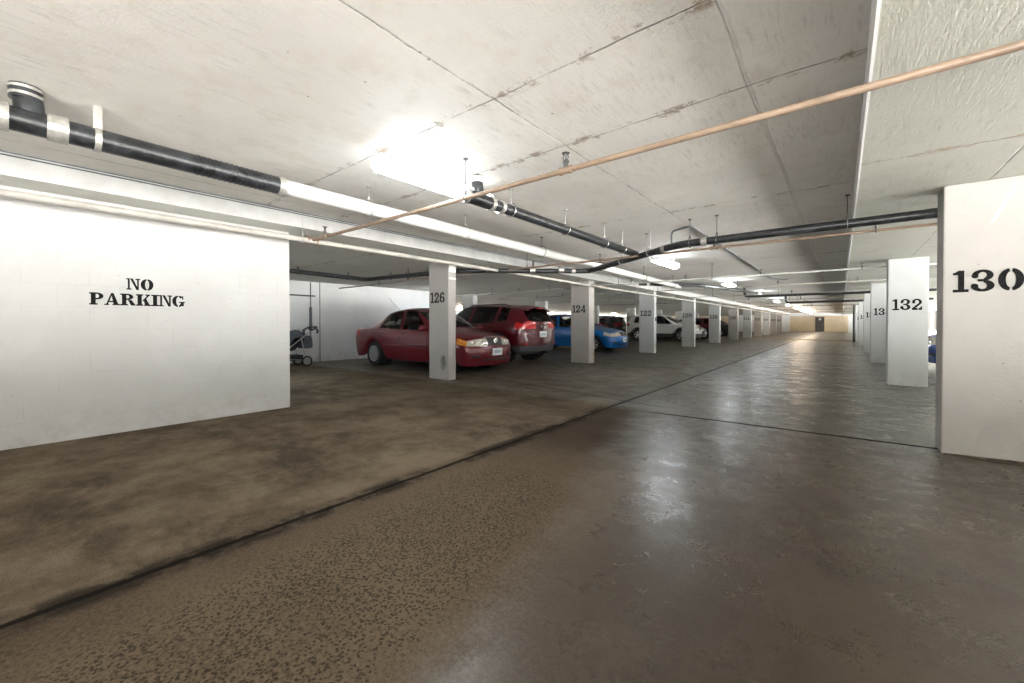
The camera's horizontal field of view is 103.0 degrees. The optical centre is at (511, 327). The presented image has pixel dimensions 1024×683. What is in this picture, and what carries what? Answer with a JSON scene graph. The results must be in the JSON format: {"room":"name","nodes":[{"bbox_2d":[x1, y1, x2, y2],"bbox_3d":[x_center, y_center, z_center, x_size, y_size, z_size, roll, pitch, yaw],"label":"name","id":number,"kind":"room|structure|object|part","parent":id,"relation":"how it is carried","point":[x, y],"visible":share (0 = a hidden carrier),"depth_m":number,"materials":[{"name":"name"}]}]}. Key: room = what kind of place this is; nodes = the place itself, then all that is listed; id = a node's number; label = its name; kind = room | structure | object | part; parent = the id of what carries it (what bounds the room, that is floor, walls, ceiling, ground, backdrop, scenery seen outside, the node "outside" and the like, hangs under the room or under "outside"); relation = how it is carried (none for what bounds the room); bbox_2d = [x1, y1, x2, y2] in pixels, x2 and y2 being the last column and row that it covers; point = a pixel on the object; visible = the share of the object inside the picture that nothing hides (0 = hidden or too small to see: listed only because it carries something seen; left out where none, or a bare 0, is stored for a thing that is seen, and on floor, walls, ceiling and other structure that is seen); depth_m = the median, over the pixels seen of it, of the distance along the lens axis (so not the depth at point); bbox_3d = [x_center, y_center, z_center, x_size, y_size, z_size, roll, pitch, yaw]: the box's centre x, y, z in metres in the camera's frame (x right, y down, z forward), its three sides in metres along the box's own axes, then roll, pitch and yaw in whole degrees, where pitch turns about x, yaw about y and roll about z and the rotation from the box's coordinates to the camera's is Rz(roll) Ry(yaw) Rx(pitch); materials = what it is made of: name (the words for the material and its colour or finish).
{"room":"underground parking garage","nodes":[
{"label":"underground parking garage","id":0,"kind":"room"},
{"bbox_2d":[0,185,289,450],"bbox_3d":[-5.128,-0.081,2.974,0.205,2.340,6.570,0,1,39],"label":"wall","id":1,"kind":"structure","parent":0,"point":[111,323],"depth_m":4.24,"materials":[{"name":"white paint"}]},
{"bbox_2d":[289,280,428,363],"bbox_3d":[-7.413,-0.156,10.119,0.200,2.340,14.800,0,1,39],"label":"wall","id":2,"kind":"structure","parent":0,"point":[340,313],"depth_m":12.55,"materials":[{"name":"white paint"}]},
{"bbox_2d":[289,294,314,296],"bbox_3d":[-6.541,-0.925,10.982,0.040,0.040,2.450,0,1,39],"label":"conduit","id":3,"kind":"object","parent":2,"relation":"attached to","point":[289,294],"visible":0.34,"depth_m":11.58,"materials":[{"name":"grey metal"}]},
{"bbox_2d":[309,282,311,335],"bbox_3d":[-5.852,-0.539,11.837,0.060,1.570,0.060,0,1,39],"label":"conduit","id":4,"kind":"object","parent":2,"relation":"attached to","point":[310,307],"visible":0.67,"depth_m":11.82,"materials":[{"name":"grey metal"}]},
{"bbox_2d":[0,175,789,316],"bbox_3d":[9.236,-1.808,37.090,21.650,0.400,77.700,0,1,39],"label":"ceiling","id":5,"kind":"structure","parent":0,"point":[309,257],"depth_m":9.17,"materials":[{"name":"white concrete"}]},
{"bbox_2d":[339,273,486,288],"bbox_3d":[-2.666,-1.230,10.195,6.212,0.194,0.076,0,1,38],"label":"pipe","id":6,"kind":"object","parent":5,"relation":"hanging from","point":[407,280],"visible":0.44,"depth_m":10.20,"materials":[{"name":"metal"}]},
{"bbox_2d":[456,285,570,295],"bbox_3d":[0.117,-1.267,13.719,6.102,0.194,0.076,0,1,38],"label":"branch","id":7,"kind":"object","parent":5,"relation":"hanging from","point":[549,289],"visible":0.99,"depth_m":13.63,"materials":[{"name":"metal"}]},
{"bbox_2d":[498,292,628,299],"bbox_3d":[1.835,-1.289,15.840,6.102,0.194,0.076,0,1,38],"label":"branch","id":8,"kind":"object","parent":5,"relation":"hanging from","point":[623,292],"visible":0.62,"depth_m":15.88,"materials":[{"name":"metal"}]},
{"bbox_2d":[550,296,669,303],"bbox_3d":[4.384,-1.322,18.987,6.102,0.194,0.076,0,1,38],"label":"pipe","id":9,"kind":"object","parent":5,"relation":"hanging from","point":[634,296],"visible":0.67,"depth_m":18.65,"materials":[{"name":"metal"}]},
{"bbox_2d":[594,300,696,305],"bbox_3d":[6.964,-1.355,22.174,6.102,0.194,0.076,0,1,38],"label":"pipe","id":10,"kind":"object","parent":5,"relation":"hanging from","point":[665,300],"visible":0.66,"depth_m":22.48,"materials":[{"name":"metal"}]},
{"bbox_2d":[0,0,871,312],"bbox_3d":[19.768,-1.819,28.561,5.455,0.200,77.700,0,1,39],"label":"ceiling","id":11,"kind":"structure","parent":0,"point":[307,92],"depth_m":2.65,"materials":[{"name":"white concrete"}]},
{"bbox_2d":[0,80,681,288],"bbox_3d":[0.921,-1.327,7.218,0.195,0.408,13.602,0,1,39],"label":"drain pipe","id":12,"kind":"object","parent":11,"relation":"hanging from","point":[27,115],"visible":0.91,"depth_m":3.03,"materials":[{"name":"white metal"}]},
{"bbox_2d":[0,188,782,314],"bbox_3d":[13.385,-1.484,25.112,0.247,0.398,64.100,0,1,39],"label":"pipe","id":13,"kind":"object","parent":11,"relation":"hanging from","point":[8,193],"visible":0.94,"depth_m":4.61,"materials":[{"name":"metal"}]},
{"bbox_2d":[371,145,493,197],"bbox_3d":[-0.650,-1.344,3.665,0.178,0.229,1.274,0,1,39],"label":"ceiling light","id":14,"kind":"object","parent":11,"relation":"hanging from","point":[383,164],"visible":0.65,"depth_m":3.38,"materials":[{"name":"white plastic"}]},
{"bbox_3d":[-0.964,-1.392,3.276,0.070,0.125,0.070,0,1,39],"label":"stem","id":15,"kind":"part","parent":14,"relation":"part of","materials":[{"name":"white metal"}]},
{"bbox_2d":[374,162,462,197],"bbox_3d":[-0.650,-1.258,3.666,0.170,0.057,1.226,0,1,39],"label":"diffuser","id":16,"kind":"object","parent":14,"relation":"attached to","point":[396,170],"depth_m":3.41,"materials":[{"name":"white plastic"}]},
{"bbox_2d":[459,174,638,255],"bbox_3d":[0.787,-1.305,5.209,0.159,0.353,3.795,1,1,41],"label":"drain pipe","id":17,"kind":"object","parent":11,"relation":"hanging from","point":[490,203],"visible":0.92,"depth_m":4.47,"materials":[{"name":"black metal"}]},
{"bbox_2d":[289,194,937,280],"bbox_3d":[1.748,-1.275,6.043,14.462,0.416,3.818,0,1,25],"label":"drain pipe","id":18,"kind":"object","parent":11,"relation":"hanging from","point":[931,213],"visible":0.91,"depth_m":5.31,"materials":[{"name":"black metal"}]},
{"bbox_2d":[305,39,1023,244],"bbox_3d":[1.482,-1.245,1.978,10.602,0.391,0.144,0,1,39],"label":"pipe","id":19,"kind":"object","parent":11,"relation":"hanging from","point":[1016,46],"visible":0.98,"depth_m":2.18,"materials":[{"name":"metal"}]},
{"bbox_2d":[650,255,679,268],"bbox_3d":[3.157,-1.393,8.367,0.178,0.229,1.274,0,1,39],"label":"ceiling light","id":20,"kind":"object","parent":11,"relation":"hanging from","point":[657,259],"visible":0.92,"depth_m":8.18,"materials":[{"name":"white plastic"}]},
{"bbox_2d":[651,259,678,268],"bbox_3d":[3.158,-1.307,8.367,0.170,0.057,1.226,0,1,39],"label":"diffuser","id":21,"kind":"object","parent":20,"relation":"attached to","point":[665,262],"depth_m":8.25,"materials":[{"name":"white plastic"}]},
{"bbox_2d":[639,283,757,293],"bbox_3d":[6.764,-1.407,13.562,6.929,0.310,0.692,0,1,-34],"label":"drain pipe","id":22,"kind":"object","parent":11,"relation":"hanging from","point":[640,284],"visible":0.64,"depth_m":12.54,"materials":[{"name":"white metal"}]},
{"bbox_2d":[503,222,936,273],"bbox_3d":[3.889,-1.277,4.982,10.642,0.391,0.144,0,1,39],"label":"branch","id":23,"kind":"object","parent":11,"relation":"hanging from","point":[875,230],"visible":0.61,"depth_m":5.47,"materials":[{"name":"metal"}]},
{"bbox_2d":[721,278,735,286],"bbox_3d":[6.933,-1.442,13.030,0.178,0.229,1.274,0,1,39],"label":"ceiling light","id":24,"kind":"object","parent":11,"relation":"hanging from","point":[725,283],"visible":0.98,"depth_m":12.70,"materials":[{"name":"white plastic"}]},
{"bbox_2d":[671,225,787,279],"bbox_3d":[5.540,-1.400,9.511,0.363,0.240,9.458,1,1,41],"label":"conduit","id":25,"kind":"object","parent":11,"relation":"attached to","point":[693,227],"visible":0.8,"depth_m":6.51,"materials":[{"name":"metal"}]},
{"bbox_2d":[592,263,936,287],"bbox_3d":[6.471,-1.311,8.258,10.752,0.391,0.144,0,1,39],"label":"branch","id":26,"kind":"object","parent":11,"relation":"hanging from","point":[760,274],"visible":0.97,"depth_m":9.04,"materials":[{"name":"metal"}]},
{"bbox_2d":[635,276,936,293],"bbox_3d":[8.313,-1.337,10.691,10.552,0.391,0.144,0,1,39],"label":"branch","id":27,"kind":"object","parent":11,"relation":"hanging from","point":[777,284],"visible":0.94,"depth_m":11.46,"materials":[{"name":"metal"}]},
{"bbox_2d":[755,307,852,310],"bbox_3d":[23.311,-1.539,30.006,9.552,0.391,0.144,0,1,39],"label":"pipe","id":28,"kind":"object","parent":11,"relation":"hanging from","point":[776,307],"visible":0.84,"depth_m":30.93,"materials":[{"name":"metal"}]},
{"bbox_2d":[674,286,936,298],"bbox_3d":[10.473,-1.373,14.153,9.552,0.391,0.144,0,1,39],"label":"branch","id":29,"kind":"object","parent":11,"relation":"hanging from","point":[778,286],"visible":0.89,"depth_m":14.79,"materials":[{"name":"metal"}]},
{"bbox_2d":[769,311,846,312],"bbox_3d":[28.346,-1.604,36.222,9.552,0.391,0.144,0,1,39],"label":"pipe","id":30,"kind":"object","parent":11,"relation":"hanging from","point":[822,311],"visible":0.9,"depth_m":36.26,"materials":[{"name":"metal"}]},
{"bbox_2d":[700,294,936,302],"bbox_3d":[13.053,-1.406,17.339,9.552,0.391,0.144,0,1,39],"label":"branch","id":31,"kind":"object","parent":11,"relation":"hanging from","point":[929,294],"visible":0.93,"depth_m":17.99,"materials":[{"name":"metal"}]},
{"bbox_2d":[719,296,936,305],"bbox_3d":[15.633,-1.440,20.525,9.552,0.391,0.144,0,1,39],"label":"branch","id":32,"kind":"object","parent":11,"relation":"hanging from","point":[797,296],"visible":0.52,"depth_m":21.98,"materials":[{"name":"metal"}]},
{"bbox_2d":[743,286,936,297],"bbox_3d":[12.328,-1.365,13.661,8.050,0.411,0.170,0,1,39],"label":"drain pipe","id":33,"kind":"object","parent":11,"relation":"hanging from","point":[934,289],"visible":0.45,"depth_m":14.80,"materials":[{"name":"black metal"}]},
{"bbox_2d":[757,300,936,306],"bbox_3d":[18.276,-1.474,23.789,9.552,0.391,0.144,0,1,39],"label":"branch","id":34,"kind":"object","parent":11,"relation":"hanging from","point":[803,300],"visible":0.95,"depth_m":24.17,"materials":[{"name":"metal"}]},
{"bbox_2d":[785,296,933,303],"bbox_3d":[15.763,-1.409,18.857,5.250,0.431,0.170,0,1,39],"label":"drain pipe","id":35,"kind":"object","parent":11,"relation":"hanging from","point":[931,298],"visible":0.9,"depth_m":19.44,"materials":[{"name":"black metal"}]},
{"bbox_2d":[0,331,1023,682],"bbox_3d":[13.801,0.870,33.421,33.400,0.200,77.700,0,1,39],"label":"floor","id":36,"kind":"structure","parent":0,"point":[742,510],"depth_m":2.12,"materials":[{"name":"concrete"}]},
{"bbox_2d":[290,326,318,365],"bbox_3d":[-5.787,0.483,10.736,0.588,1.050,1.195,0,1,39],"label":"stroller","id":37,"kind":"object","parent":36,"relation":"on","point":[298,339],"visible":0.62,"depth_m":10.77,"materials":[{"name":"black fabric"}]},
{"bbox_2d":[290,354,303,360],"bbox_3d":[-5.853,0.783,10.657,0.400,0.150,0.624,0,1,39],"label":"basket","id":38,"kind":"object","parent":37,"relation":"on","point":[293,357],"depth_m":10.64,"materials":[{"name":"black fabric"}]},
{"bbox_3d":[-5.840,0.333,10.668,0.400,0.610,0.675,0,1,39],"label":"seat","id":39,"kind":"part","parent":37,"relation":"part of","materials":[{"name":"black fabric"}]},
{"bbox_2d":[356,298,510,371],"bbox_3d":[-2.267,0.106,10.810,4.904,1.855,2.120,0,1,35],"label":"sedan","id":40,"kind":"object","parent":36,"relation":"on","point":[402,334],"visible":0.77,"depth_m":10.06,"materials":[{"name":"red paint"}]},
{"bbox_3d":[-3.027,0.159,11.026,0.651,0.956,0.504,0,1,39],"label":"seat","id":41,"kind":"part","parent":40,"relation":"part of","materials":[{"name":"grey fabric"}]},
{"bbox_3d":[-2.687,0.431,10.098,1.785,0.050,0.047,0,1,39],"label":"moulding","id":42,"kind":"part","parent":40,"relation":"part of","materials":[{"name":"red paint"}]},
{"bbox_3d":[-2.293,0.166,10.432,0.651,0.956,0.504,0,1,39],"label":"seat","id":43,"kind":"part","parent":40,"relation":"part of","materials":[{"name":"grey fabric"}]},
{"bbox_2d":[418,325,427,330],"bbox_3d":[-2.057,0.002,9.533,0.131,0.148,0.274,0,1,39],"label":"mirror","id":44,"kind":"object","parent":40,"relation":"attached to","point":[422,327],"depth_m":9.47,"materials":[{"name":"red paint"}]},
{"bbox_2d":[486,336,501,345],"bbox_3d":[-0.423,0.297,9.405,0.145,0.196,0.550,0,1,39],"label":"grille","id":45,"kind":"object","parent":40,"relation":"attached to","point":[490,340],"depth_m":9.36,"materials":[{"name":"silver metal"}]},
{"bbox_3d":[-0.338,0.539,9.339,0.028,0.164,0.326,0,1,39],"label":"number plate","id":46,"kind":"part","parent":40,"relation":"part of","materials":[{"name":"white metal"}]},
{"bbox_2d":[429,263,455,379],"bbox_3d":[-1.411,-0.137,8.272,0.604,2.340,0.205,0,1,39],"label":"concrete column","id":47,"kind":"structure","parent":36,"relation":"on","point":[442,277],"depth_m":8.15,"materials":[{"name":"white paint"}]},
{"bbox_2d":[462,295,476,309],"bbox_3d":[-1.848,-0.237,17.817,0.660,2.340,0.270,0,1,39],"label":"concrete column","id":48,"kind":"structure","parent":36,"relation":"on","point":[467,301],"depth_m":17.66,"materials":[{"name":"white concrete"}]},
{"bbox_2d":[456,304,555,362],"bbox_3d":[-0.894,0.135,13.175,4.724,1.747,2.250,0,1,35],"label":"suv","id":49,"kind":"object","parent":36,"relation":"on","point":[529,330],"visible":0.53,"depth_m":11.58,"materials":[{"name":"paint"}]},
{"bbox_3d":[-0.679,-0.664,12.175,1.629,0.101,0.050,0,1,39],"label":"roof rail","id":50,"kind":"part","parent":49,"relation":"part of","materials":[{"name":"black plastic"}]},
{"bbox_2d":[514,321,535,328],"bbox_3d":[0.391,-0.090,11.237,0.678,0.235,0.144,0,1,-23],"label":"tail light","id":51,"kind":"object","parent":49,"relation":"attached to","point":[517,324],"depth_m":11.18,"materials":[{"name":"red plastic"}]},
{"bbox_3d":[0.895,0.179,11.656,0.028,0.164,0.326,0,1,39],"label":"number plate","id":52,"kind":"part","parent":49,"relation":"part of","materials":[{"name":"white metal"}]},
{"bbox_2d":[548,321,554,327],"bbox_3d":[1.198,-0.101,12.233,0.144,0.235,0.678,0,1,11],"label":"tail light","id":53,"kind":"object","parent":49,"relation":"attached to","point":[550,323],"depth_m":12.09,"materials":[{"name":"red plastic"}]},
{"bbox_2d":[535,301,547,312],"bbox_3d":[1.599,-0.283,22.232,0.660,2.340,0.270,0,1,39],"label":"concrete column","id":54,"kind":"structure","parent":36,"relation":"on","point":[544,304],"depth_m":22.09,"materials":[{"name":"white concrete"}]},
{"bbox_2d":[571,280,592,362],"bbox_3d":[2.017,-0.173,11.757,0.585,2.340,0.245,0,1,39],"label":"concrete column","id":55,"kind":"structure","parent":36,"relation":"on","point":[581,296],"depth_m":11.64,"materials":[{"name":"white paint"}]},
{"bbox_2d":[565,317,608,326],"bbox_3d":[4.598,0.007,29.444,4.724,1.660,2.250,0,1,35],"label":"suv","id":56,"kind":"object","parent":36,"relation":"on","point":[602,321],"visible":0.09,"depth_m":28.21,"materials":[{"name":"paint"}]},
{"bbox_2d":[550,314,628,351],"bbox_3d":[2.474,0.033,17.723,5.125,1.855,2.247,0,1,35],"label":"sedan","id":57,"kind":"object","parent":36,"relation":"on","point":[605,338],"visible":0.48,"depth_m":16.36,"materials":[{"name":"blue paint"}]},
{"bbox_3d":[2.444,0.093,17.323,0.680,0.956,0.534,0,1,39],"label":"seat","id":58,"kind":"part","parent":57,"relation":"part of","materials":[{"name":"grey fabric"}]},
{"bbox_2d":[593,281,594,362],"bbox_3d":[2.331,-0.173,11.776,0.112,2.340,0.112,0,1,39],"label":"downpipe","id":59,"kind":"object","parent":36,"relation":"on","point":[593,281],"visible":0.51,"depth_m":11.73,"materials":[{"name":"white metal"}]},
{"bbox_2d":[594,306,598,325],"bbox_3d":[5.406,-0.332,26.934,0.660,2.340,0.270,0,1,39],"label":"concrete column","id":60,"kind":"structure","parent":36,"relation":"on","point":[596,308],"depth_m":26.70,"materials":[{"name":"white concrete"}]},
{"bbox_2d":[599,316,626,331],"bbox_3d":[6.377,-0.055,31.322,4.724,1.747,2.250,0,1,35],"label":"suv","id":61,"kind":"object","parent":36,"relation":"on","point":[615,322],"visible":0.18,"depth_m":29.60,"materials":[{"name":"grey paint"}]},
{"bbox_2d":[627,308,635,337],"bbox_3d":[9.260,-0.381,31.597,0.660,2.340,0.270,0,1,39],"label":"concrete column","id":62,"kind":"structure","parent":36,"relation":"on","point":[631,312],"depth_m":31.50,"materials":[{"name":"white concrete"}]},
{"bbox_2d":[639,292,656,352],"bbox_3d":[5.260,-0.215,15.732,0.622,2.340,0.245,0,1,39],"label":"concrete column","id":63,"kind":"structure","parent":36,"relation":"on","point":[647,303],"depth_m":15.63,"materials":[{"name":"white paint"}]},
{"bbox_2d":[656,310,661,314],"bbox_3d":[13.021,-0.430,36.337,0.660,2.340,0.270,0,1,39],"label":"concrete column","id":64,"kind":"structure","parent":36,"relation":"on","point":[658,312],"depth_m":36.14,"materials":[{"name":"white concrete"}]},
{"bbox_2d":[627,315,701,341],"bbox_3d":[10.066,-0.011,27.075,4.724,1.747,2.250,0,1,35],"label":"suv","id":65,"kind":"object","parent":36,"relation":"on","point":[666,326],"visible":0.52,"depth_m":26.30,"materials":[{"name":"white paint"}]},
{"bbox_2d":[675,311,681,319],"bbox_3d":[16.797,-0.479,40.999,0.660,2.340,0.270,0,1,39],"label":"concrete column","id":66,"kind":"structure","parent":36,"relation":"on","point":[678,315],"depth_m":40.88,"materials":[{"name":"white concrete"}]},
{"bbox_2d":[656,318,706,338],"bbox_3d":[11.470,-0.091,29.616,4.904,1.855,2.120,0,1,35],"label":"sedan","id":67,"kind":"object","parent":36,"relation":"on","point":[704,332],"visible":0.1,"depth_m":28.09,"materials":[{"name":"grey paint"}]},
{"bbox_2d":[663,318,708,338],"bbox_3d":[13.745,-0.002,31.919,4.724,1.625,2.250,0,1,35],"label":"suv","id":68,"kind":"object","parent":36,"relation":"on","point":[702,322],"visible":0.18,"depth_m":30.32,"materials":[{"name":"red paint"}]},
{"bbox_2d":[682,298,695,346],"bbox_3d":[8.644,-0.259,19.940,0.585,2.340,0.245,0,1,39],"label":"concrete column","id":69,"kind":"structure","parent":36,"relation":"on","point":[688,307],"depth_m":19.83,"materials":[{"name":"white paint"}]},
{"bbox_2d":[709,303,720,342],"bbox_3d":[11.966,-0.302,24.043,0.585,2.340,0.245,0,1,39],"label":"concrete column","id":70,"kind":"structure","parent":36,"relation":"on","point":[714,310],"depth_m":23.94,"materials":[{"name":"white paint"}]},
{"bbox_2d":[721,320,738,336],"bbox_3d":[17.551,-0.164,36.572,4.904,1.855,2.120,0,1,35],"label":"sedan","id":71,"kind":"object","parent":36,"relation":"on","point":[724,326],"visible":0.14,"depth_m":34.95,"materials":[{"name":"grey paint"}]},
{"bbox_2d":[728,306,737,339],"bbox_3d":[15.302,-0.345,28.162,0.585,2.340,0.245,0,1,39],"label":"concrete column","id":72,"kind":"structure","parent":36,"relation":"on","point":[732,312],"depth_m":28.06,"materials":[{"name":"white paint"}]},
{"bbox_2d":[743,308,751,337],"bbox_3d":[18.637,-0.388,32.281,0.585,2.340,0.245,0,1,39],"label":"concrete column","id":73,"kind":"structure","parent":36,"relation":"on","point":[747,314],"depth_m":32.17,"materials":[{"name":"white paint"}]},
{"bbox_2d":[754,310,761,335],"bbox_3d":[21.973,-0.431,36.399,0.585,2.340,0.245,0,1,39],"label":"concrete column","id":74,"kind":"structure","parent":36,"relation":"on","point":[757,315],"depth_m":36.27,"materials":[{"name":"white paint"}]},
{"bbox_2d":[763,311,769,334],"bbox_3d":[25.308,-0.474,40.518,0.585,2.340,0.245,0,1,39],"label":"concrete column","id":75,"kind":"structure","parent":36,"relation":"on","point":[766,316],"depth_m":40.41,"materials":[{"name":"white paint"}]},
{"bbox_2d":[770,313,776,333],"bbox_3d":[28.643,-0.517,44.637,0.585,2.340,0.245,0,1,39],"label":"concrete column","id":76,"kind":"structure","parent":36,"relation":"on","point":[773,317],"depth_m":44.53,"materials":[{"name":"white paint"}]},
{"bbox_2d":[777,313,781,332],"bbox_3d":[31.979,-0.561,48.755,0.585,2.340,0.245,0,1,39],"label":"concrete column","id":77,"kind":"structure","parent":36,"relation":"on","point":[779,317],"depth_m":48.63,"materials":[{"name":"white paint"}]},
{"bbox_2d":[721,337,852,340],"bbox_3d":[18.134,0.762,31.129,0.449,0.064,12.668,0,1,-33],"label":"bump","id":78,"kind":"object","parent":36,"relation":"on","point":[721,337],"visible":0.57,"depth_m":28.36,"materials":[{"name":"concrete"}]},
{"bbox_2d":[853,305,855,341],"bbox_3d":[20.715,-0.288,24.657,0.140,2.300,0.140,0,1,39],"label":"downpipe","id":79,"kind":"object","parent":36,"relation":"on","point":[854,306],"visible":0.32,"depth_m":24.60,"materials":[{"name":"black metal"}]},
{"bbox_2d":[856,305,858,341],"bbox_3d":[21.865,-0.297,25.498,0.530,2.300,0.365,0,1,39],"label":"concrete column","id":80,"kind":"structure","parent":36,"relation":"on","point":[857,306],"depth_m":25.48,"materials":[{"name":"white paint"}]},
{"bbox_2d":[858,302,863,344],"bbox_3d":[18.404,-0.252,21.224,0.530,2.300,0.365,0,1,39],"label":"concrete column","id":81,"kind":"structure","parent":36,"relation":"on","point":[861,304],"depth_m":21.20,"materials":[{"name":"white paint"}]},
{"bbox_2d":[863,293,870,352],"bbox_3d":[14.050,-0.196,15.871,0.530,2.300,0.365,0,1,39],"label":"concrete column","id":82,"kind":"structure","parent":36,"relation":"on","point":[866,314],"depth_m":15.85,"materials":[{"name":"white paint"}]},
{"bbox_2d":[870,282,886,362],"bbox_3d":[10.720,-0.153,11.775,0.530,2.300,0.365,0,1,39],"label":"concrete column","id":83,"kind":"structure","parent":36,"relation":"on","point":[878,290],"depth_m":11.71,"materials":[{"name":"white paint"}]},
{"bbox_2d":[886,257,928,386],"bbox_3d":[7.221,-0.108,7.454,0.530,2.300,0.365,0,1,39],"label":"concrete column","id":84,"kind":"structure","parent":36,"relation":"on","point":[907,286],"depth_m":7.32,"materials":[{"name":"white paint"}]},
{"bbox_2d":[928,334,935,363],"bbox_3d":[12.193,0.127,8.744,4.904,1.855,2.120,0,1,35],"label":"sedan","id":85,"kind":"object","parent":36,"relation":"on","point":[932,338],"visible":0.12,"depth_m":9.74,"materials":[{"name":"blue paint"}]},
{"bbox_2d":[935,175,1023,466],"bbox_3d":[4.014,-0.066,3.395,0.620,2.300,0.390,0,1,39],"label":"concrete column","id":86,"kind":"structure","parent":36,"relation":"on","point":[979,403],"depth_m":3.37,"materials":[{"name":"white paint"}]},
{"bbox_2d":[672,316,847,331],"bbox_3d":[38.125,-0.814,63.442,33.400,2.540,0.200,0,1,39],"label":"wall","id":87,"kind":"structure","parent":0,"point":[797,323],"depth_m":58.89,"materials":[{"name":"beige paint"}]},
{"bbox_2d":[0,153,741,303],"bbox_3d":[5.298,-1.541,14.996,0.012,0.010,38.000,0,1,39],"label":"cable","id":88,"kind":"object","parent":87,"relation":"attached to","point":[0,153],"visible":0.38,"depth_m":4.55,"materials":[{"name":"plastic"}]},
{"bbox_2d":[0,150,743,303],"bbox_3d":[5.298,-1.565,14.996,0.012,0.010,38.000,0,1,39],"label":"cable","id":89,"kind":"object","parent":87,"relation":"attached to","point":[0,150],"visible":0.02,"depth_m":4.56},
{"bbox_2d":[0,149,790,314],"bbox_3d":[17.558,-1.635,30.159,0.012,0.202,77.400,0,1,39],"label":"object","id":90,"kind":"structure","parent":87,"relation":"attached to","point":[9,166],"depth_m":4.56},
{"bbox_2d":[815,317,823,331],"bbox_3d":[44.116,-0.546,58.385,1.040,2.110,0.122,0,1,39],"label":"door","id":91,"kind":"structure","parent":87,"relation":"in","point":[819,321],"depth_m":58.42,"materials":[{"name":"grey paint"}]},
{"bbox_2d":[843,0,881,309],"bbox_3d":[21.788,-1.579,26.734,0.012,0.242,77.400,0,1,39],"label":"trim","id":92,"kind":"structure","parent":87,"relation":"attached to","point":[876,4],"depth_m":2.19,"materials":[{"name":"white paint"}]},
{"bbox_2d":[738,315,789,331],"bbox_3d":[34.818,-0.645,56.856,6.550,2.340,0.200,0,1,39],"label":"wall","id":93,"kind":"structure","parent":0,"point":[785,318],"depth_m":55.23,"materials":[{"name":"white paint"}]},
{"bbox_2d":[790,312,847,315],"bbox_3d":[39.753,-1.774,52.912,6.070,0.400,0.300,0,1,39],"label":"trim","id":94,"kind":"structure","parent":93,"relation":"attached to","point":[836,313],"depth_m":52.70,"materials":[{"name":"white paint"}]},
{"bbox_2d":[848,314,852,332],"bbox_3d":[44.326,-0.545,49.157,5.780,2.300,0.200,0,1,39],"label":"wall","id":95,"kind":"structure","parent":0,"point":[850,316],"depth_m":50.77,"materials":[{"name":"white paint"}]},
{"bbox_2d":[929,311,933,335],"bbox_3d":[26.857,-0.289,22.836,0.200,2.340,77.700,0,1,39],"label":"wall","id":96,"kind":"structure","parent":0,"point":[931,312],"depth_m":37.77,"materials":[{"name":"white paint"}]},
{"bbox_2d":[843,0,1023,313],"bbox_3d":[24.334,-1.661,24.865,6.295,0.440,77.700,0,1,39],"label":"ceiling","id":97,"kind":"structure","parent":0,"point":[925,135],"depth_m":2.37,"materials":[{"name":"white concrete"}]}
]}

